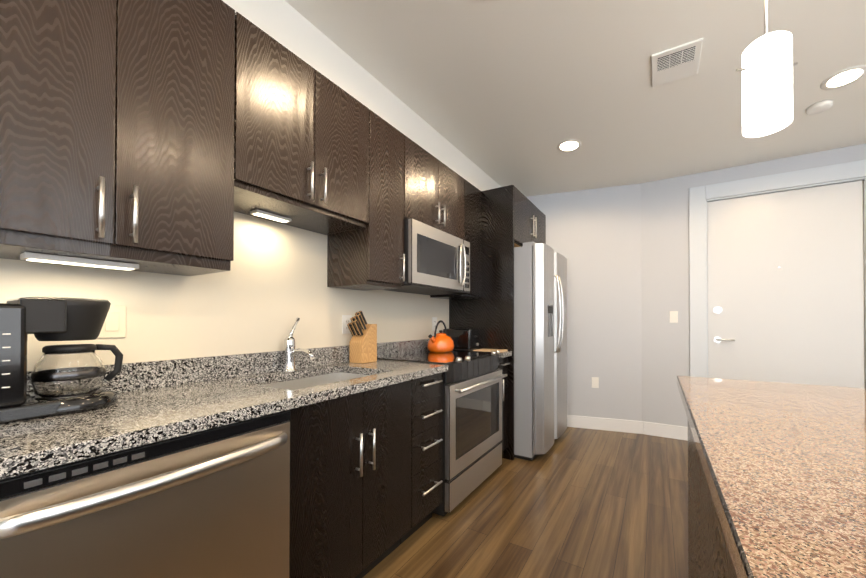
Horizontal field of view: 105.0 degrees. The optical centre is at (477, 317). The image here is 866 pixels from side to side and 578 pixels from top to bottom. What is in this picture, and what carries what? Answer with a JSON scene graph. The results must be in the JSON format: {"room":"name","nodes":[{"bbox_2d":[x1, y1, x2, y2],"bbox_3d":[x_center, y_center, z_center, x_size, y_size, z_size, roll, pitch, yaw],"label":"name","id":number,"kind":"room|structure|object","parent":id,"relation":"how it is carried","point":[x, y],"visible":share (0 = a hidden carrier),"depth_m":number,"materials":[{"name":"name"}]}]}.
{"room":"kitchen","nodes":[
{"label":"kitchen","id":0,"kind":"room"},
{"bbox_2d":[0,211,448,370],"bbox_3d":[-1.533,-0.121,0.877,0.120,2.600,7.188,0,-1,28],"label":"wall","id":1,"kind":"structure","parent":0,"point":[267,290],"depth_m":1.54,"materials":[{"name":"beige paint"}]},
{"bbox_2d":[97,305,125,337],"bbox_3d":[-1.299,0.013,1.171,0.008,0.115,0.072,0,-1,28],"label":"switch plate","id":2,"kind":"object","parent":1,"relation":"attached to","point":[114,325],"visible":0.73,"depth_m":1.18,"materials":[{"name":"beige plastic"}]},
{"bbox_2d":[0,0,234,275],"bbox_3d":[-1.172,-0.656,1.020,0.380,0.961,0.601,0,-1,28],"label":"upper cabinet","id":3,"kind":"object","parent":1,"relation":"attached to","point":[116,130],"visible":1,"depth_m":0.95,"materials":[{"name":"brown wood"}]},
{"bbox_2d":[20,252,138,269],"bbox_3d":[-1.176,-0.166,0.986,0.065,0.018,0.220,0,-1,28],"label":"under-cabinet light","id":4,"kind":"object","parent":3,"relation":"attached to","point":[46,258],"visible":1,"depth_m":0.95,"materials":[{"name":"white plastic"}]},
{"bbox_2d":[234,12,368,234],"bbox_3d":[-0.875,-0.810,1.570,0.380,0.644,0.638,0,-1,28],"label":"upper cabinet","id":5,"kind":"object","parent":1,"relation":"attached to","point":[301,143],"visible":0.79,"depth_m":1.43,"materials":[{"name":"brown wood"}]},
{"bbox_2d":[250,209,291,222],"bbox_3d":[-0.980,-0.480,1.565,0.060,0.014,0.160,0,-1,28],"label":"under-cabinet light","id":6,"kind":"object","parent":5,"relation":"attached to","point":[268,215],"visible":1,"depth_m":1.54,"materials":[{"name":"white plastic"}]},
{"bbox_2d":[342,315,351,333],"bbox_3d":[-0.817,0.040,2.061,0.008,0.115,0.072,0,-1,28],"label":"electrical outlet plate","id":7,"kind":"object","parent":1,"relation":"attached to","point":[346,320],"visible":0.71,"depth_m":2.05,"materials":[{"name":"white plastic"}]},
{"bbox_2d":[327,109,404,290],"bbox_3d":[-0.654,-0.655,1.975,0.380,0.948,0.276,0,-1,28],"label":"upper cabinet","id":8,"kind":"object","parent":1,"relation":"attached to","point":[371,256],"visible":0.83,"depth_m":1.88,"materials":[{"name":"brown wood"}]},
{"bbox_2d":[404,135,463,239],"bbox_3d":[-0.416,-0.867,2.417,0.380,0.516,0.716,0,-1,28],"label":"upper cabinet","id":9,"kind":"object","parent":1,"relation":"attached to","point":[433,191],"visible":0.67,"depth_m":2.27,"materials":[{"name":"brown wood"}]},
{"bbox_2d":[385,218,469,294],"bbox_3d":[-0.393,-0.401,2.401,0.432,0.411,0.715,0,-1,28],"label":"microwave","id":10,"kind":"object","parent":9,"relation":"attached to","point":[437,261],"visible":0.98,"depth_m":2.23,"materials":[{"name":"silver metal"}]},
{"bbox_2d":[432,317,436,330],"bbox_3d":[-0.377,0.052,2.872,0.008,0.115,0.072,0,-1,28],"label":"electrical outlet plate","id":11,"kind":"object","parent":1,"relation":"attached to","point":[434,321],"visible":0.9,"depth_m":2.86,"materials":[{"name":"white plastic"}]},
{"bbox_2d":[430,179,480,298],"bbox_3d":[-0.190,-0.648,2.870,0.344,0.948,0.288,0,-1,28],"label":"upper cabinet","id":12,"kind":"object","parent":1,"relation":"attached to","point":[472,214],"visible":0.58,"depth_m":2.79,"materials":[{"name":"brown wood"}]},
{"bbox_2d":[363,427,687,577],"bbox_3d":[0.914,1.203,0.115,5.100,0.060,8.200,0,-1,28],"label":"floor","id":13,"kind":"structure","parent":0,"point":[573,502],"depth_m":1.93,"materials":[{"name":"brown wood"}]},
{"bbox_2d":[0,410,290,577],"bbox_3d":[-1.003,0.743,0.966,0.660,0.872,0.612,0,-1,28],"label":"dishwasher","id":14,"kind":"object","parent":13,"relation":"on","point":[212,503],"visible":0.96,"depth_m":0.82,"materials":[{"name":"silver metal"}]},
{"bbox_2d":[290,380,410,577],"bbox_3d":[-0.739,0.747,1.544,0.631,0.874,0.637,0,-1,28],"label":"base cabinet","id":15,"kind":"object","parent":13,"relation":"on","point":[350,486],"visible":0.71,"depth_m":1.35,"materials":[{"name":"brown wood"}]},
{"bbox_2d":[400,372,442,543],"bbox_3d":[-0.519,0.750,1.949,0.631,0.874,0.275,0,-1,28],"label":"drawer stack","id":16,"kind":"object","parent":13,"relation":"on","point":[426,446],"visible":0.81,"depth_m":1.80,"materials":[{"name":"brown wood"}]},
{"bbox_2d":[377,350,506,515],"bbox_3d":[-0.229,0.717,2.389,0.669,0.947,0.758,0,-1,28],"label":"range","id":17,"kind":"object","parent":13,"relation":"on","point":[472,421],"visible":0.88,"depth_m":2.15,"materials":[{"name":"silver metal"}]},
{"bbox_2d":[427,320,453,352],"bbox_3d":[-0.308,0.144,2.621,0.216,0.252,0.260,0,-1,28],"label":"kettle","id":18,"kind":"object","parent":17,"relation":"on","point":[440,342],"visible":1,"depth_m":2.56,"materials":[{"name":"orange metal"}]},
{"bbox_2d":[449,185,513,459],"bbox_3d":[0.018,0.037,2.932,0.644,2.316,0.022,0,-1,28],"label":"panel","id":19,"kind":"object","parent":13,"relation":"on","point":[488,313],"visible":0.52,"depth_m":2.85,"materials":[{"name":"brown wood"}]},
{"bbox_2d":[498,357,509,451],"bbox_3d":[-0.040,0.757,2.833,0.631,0.874,0.189,0,-1,28],"label":"cabinet filler","id":20,"kind":"object","parent":13,"relation":"on","point":[503,364],"visible":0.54,"depth_m":2.72,"materials":[{"name":"brown wood"}]},
{"bbox_2d":[514,242,566,460],"bbox_3d":[0.390,0.284,3.263,0.923,1.827,0.885,0,-1,28],"label":"refrigerator","id":21,"kind":"object","parent":13,"relation":"on","point":[540,347],"visible":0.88,"depth_m":2.77,"materials":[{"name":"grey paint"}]},
{"bbox_2d":[677,376,865,577],"bbox_3d":[0.418,0.697,-0.269,0.844,0.945,3.245,0,-1,28],"label":"kitchen island","id":22,"kind":"object","parent":13,"relation":"on","point":[776,479],"visible":1,"depth_m":0.54,"materials":[{"name":"beige stone"}]},
{"bbox_3d":[-1.376,0.738,0.407,0.595,0.874,0.719,0,-1,28],"label":"end panel","id":23,"kind":"object","parent":13,"relation":"on","visible":0},
{"bbox_2d":[0,339,511,479],"bbox_3d":[-0.762,0.237,1.503,0.634,0.140,3.228,0,-1,28],"label":"countertop","id":24,"kind":"structure","parent":23,"relation":"on","point":[160,400],"depth_m":1.12,"materials":[{"name":"grey stone"}]},
{"bbox_2d":[0,297,122,423],"bbox_3d":[-1.204,0.102,0.936,0.190,0.324,0.279,0,-1,28],"label":"coffee maker","id":25,"kind":"object","parent":24,"relation":"on","point":[66,379],"visible":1,"depth_m":0.90,"materials":[{"name":"black plastic"}]},
{"bbox_2d":[283,318,314,371],"bbox_3d":[-0.874,0.134,1.646,0.219,0.272,0.092,0,-1,28],"label":"faucet","id":26,"kind":"object","parent":24,"relation":"on","point":[291,351],"visible":1,"depth_m":1.65,"materials":[{"name":"silver metal"}]},
{"bbox_2d":[263,372,369,389],"bbox_3d":[-0.738,0.410,1.552,0.454,0.202,0.584,0,-1,28],"label":"undermount sink","id":27,"kind":"object","parent":24,"relation":"in","point":[296,384],"visible":0.08,"depth_m":1.75,"materials":[{"name":"silver metal"}]},
{"bbox_2d":[347,311,376,363],"bbox_3d":[-0.721,0.114,2.027,0.110,0.318,0.162,0,-1,28],"label":"knife block","id":28,"kind":"object","parent":24,"relation":"on","point":[363,345],"visible":1,"depth_m":2.00,"materials":[{"name":"brown wood"}]},
{"bbox_2d":[443,328,478,350],"bbox_3d":[-0.144,0.187,2.900,0.302,0.186,0.163,0,-1,28],"label":"toaster","id":29,"kind":"object","parent":24,"relation":"on","point":[465,339],"visible":0.77,"depth_m":2.82,"materials":[{"name":"black metal"}]},
{"bbox_2d":[473,348,507,351],"bbox_3d":[0.104,0.273,2.761,0.240,0.012,0.173,0,-1,28],"label":"cutting board","id":30,"kind":"object","parent":24,"relation":"on","point":[491,350],"visible":0.69,"depth_m":2.74,"materials":[{"name":"beige wood"}]},
{"bbox_2d":[285,0,865,196],"bbox_3d":[0.914,-1.467,0.136,5.100,0.080,8.200,0,-1,28],"label":"ceiling","id":31,"kind":"structure","parent":0,"point":[503,93],"depth_m":1.95,"materials":[{"name":"white paint"}]},
{"bbox_2d":[222,0,500,190],"bbox_3d":[-1.395,-1.282,0.753,0.250,0.281,7.086,0,-1,28],"label":"soffit bulkhead","id":32,"kind":"object","parent":31,"relation":"attached to","point":[284,23],"depth_m":1.78,"materials":[{"name":"white paint"}]},
{"bbox_2d":[557,139,581,151],"bbox_3d":[0.745,-1.405,2.696,0.200,0.004,0.200,0,-1,28],"label":"recessed light","id":33,"kind":"object","parent":31,"relation":"in","point":[569,145],"visible":1,"depth_m":2.69,"materials":[{"name":"white plastic"}]},
{"bbox_2d":[651,38,702,86],"bbox_3d":[1.096,-1.405,1.834,0.232,0.016,0.268,0,-1,28],"label":"ceiling vent","id":34,"kind":"object","parent":31,"relation":"in","point":[676,63],"visible":0.98,"depth_m":1.81,"materials":[{"name":"white plastic"}]},
{"bbox_2d":[736,0,797,137],"bbox_3d":[0.965,-1.028,1.106,0.173,0.782,0.128,0,-1,28],"label":"pendant lamp","id":35,"kind":"object","parent":31,"relation":"hanging from","point":[768,64],"visible":1,"depth_m":1.06,"materials":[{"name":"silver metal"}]},
{"bbox_2d":[806,100,832,114],"bbox_3d":[2.272,-1.397,2.198,0.128,0.028,0.128,0,-1,28],"label":"smoke detector","id":36,"kind":"object","parent":31,"relation":"attached to","point":[819,107],"visible":1,"depth_m":2.18,"materials":[{"name":"white plastic"}]},
{"bbox_2d":[820,65,865,89],"bbox_3d":[2.156,-1.411,1.942,0.200,0.004,0.200,0,-1,28],"label":"recessed light","id":37,"kind":"object","parent":31,"relation":"in","point":[845,77],"visible":1,"depth_m":1.94,"materials":[{"name":"white plastic"}]},
{"bbox_2d":[527,183,641,420],"bbox_3d":[0.970,-0.099,3.726,1.613,2.600,0.118,0,0,18],"label":"wall","id":38,"kind":"structure","parent":0,"point":[593,236],"depth_m":3.55,"materials":[{"name":"grey paint"}]},
{"bbox_2d":[514,186,545,246],"bbox_3d":[0.255,-0.889,3.339,0.680,0.458,0.900,0,-1,28],"label":"upper cabinet","id":39,"kind":"object","parent":38,"relation":"attached to","point":[529,221],"visible":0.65,"depth_m":3.06,"materials":[{"name":"brown wood"}]},
{"bbox_2d":[592,377,598,387],"bbox_3d":[1.263,0.697,3.558,0.072,0.115,0.007,0,0,18],"label":"electrical outlet plate","id":40,"kind":"object","parent":38,"relation":"attached to","point":[595,382],"visible":1,"depth_m":3.55,"materials":[{"name":"white plastic"}]},
{"bbox_2d":[567,415,643,433],"bbox_3d":[0.955,1.135,3.652,1.583,0.130,0.013,0,0,18],"label":"baseboard","id":41,"kind":"structure","parent":38,"relation":"attached to","point":[616,425],"depth_m":3.51,"materials":[{"name":"white"}]},
{"bbox_2d":[641,143,865,426],"bbox_3d":[3.237,-0.107,2.661,3.435,2.600,0.120,0,-1,28],"label":"wall","id":42,"kind":"structure","parent":0,"point":[665,268],"depth_m":3.31,"materials":[{"name":"grey paint"}]},
{"bbox_2d":[644,421,687,440],"bbox_3d":[3.203,1.127,2.593,3.399,0.130,0.013,0,-1,28],"label":"baseboard","id":43,"kind":"structure","parent":42,"relation":"attached to","point":[667,431],"depth_m":3.30,"materials":[{"name":"white"}]},
{"bbox_2d":[670,311,677,322],"bbox_3d":[1.948,-0.010,3.285,0.072,0.115,0.008,0,-1,28],"label":"switch plate","id":44,"kind":"object","parent":42,"relation":"attached to","point":[673,316],"visible":1,"depth_m":3.28,"materials":[{"name":"white plastic"}]},
{"bbox_2d":[689,160,865,387],"bbox_3d":[2.680,-0.038,2.941,1.350,2.465,0.118,0,-1,28],"label":"door frame","id":45,"kind":"structure","parent":42,"relation":"attached to","point":[699,196],"depth_m":3.15,"materials":[{"name":"white paint"}]},
{"bbox_2d":[707,180,864,387],"bbox_3d":[2.670,0.034,2.922,1.048,2.306,0.106,0,-1,28],"label":"entry door","id":46,"kind":"structure","parent":42,"relation":"in","point":[785,272],"depth_m":2.90,"materials":[{"name":"white paint"}]}
]}

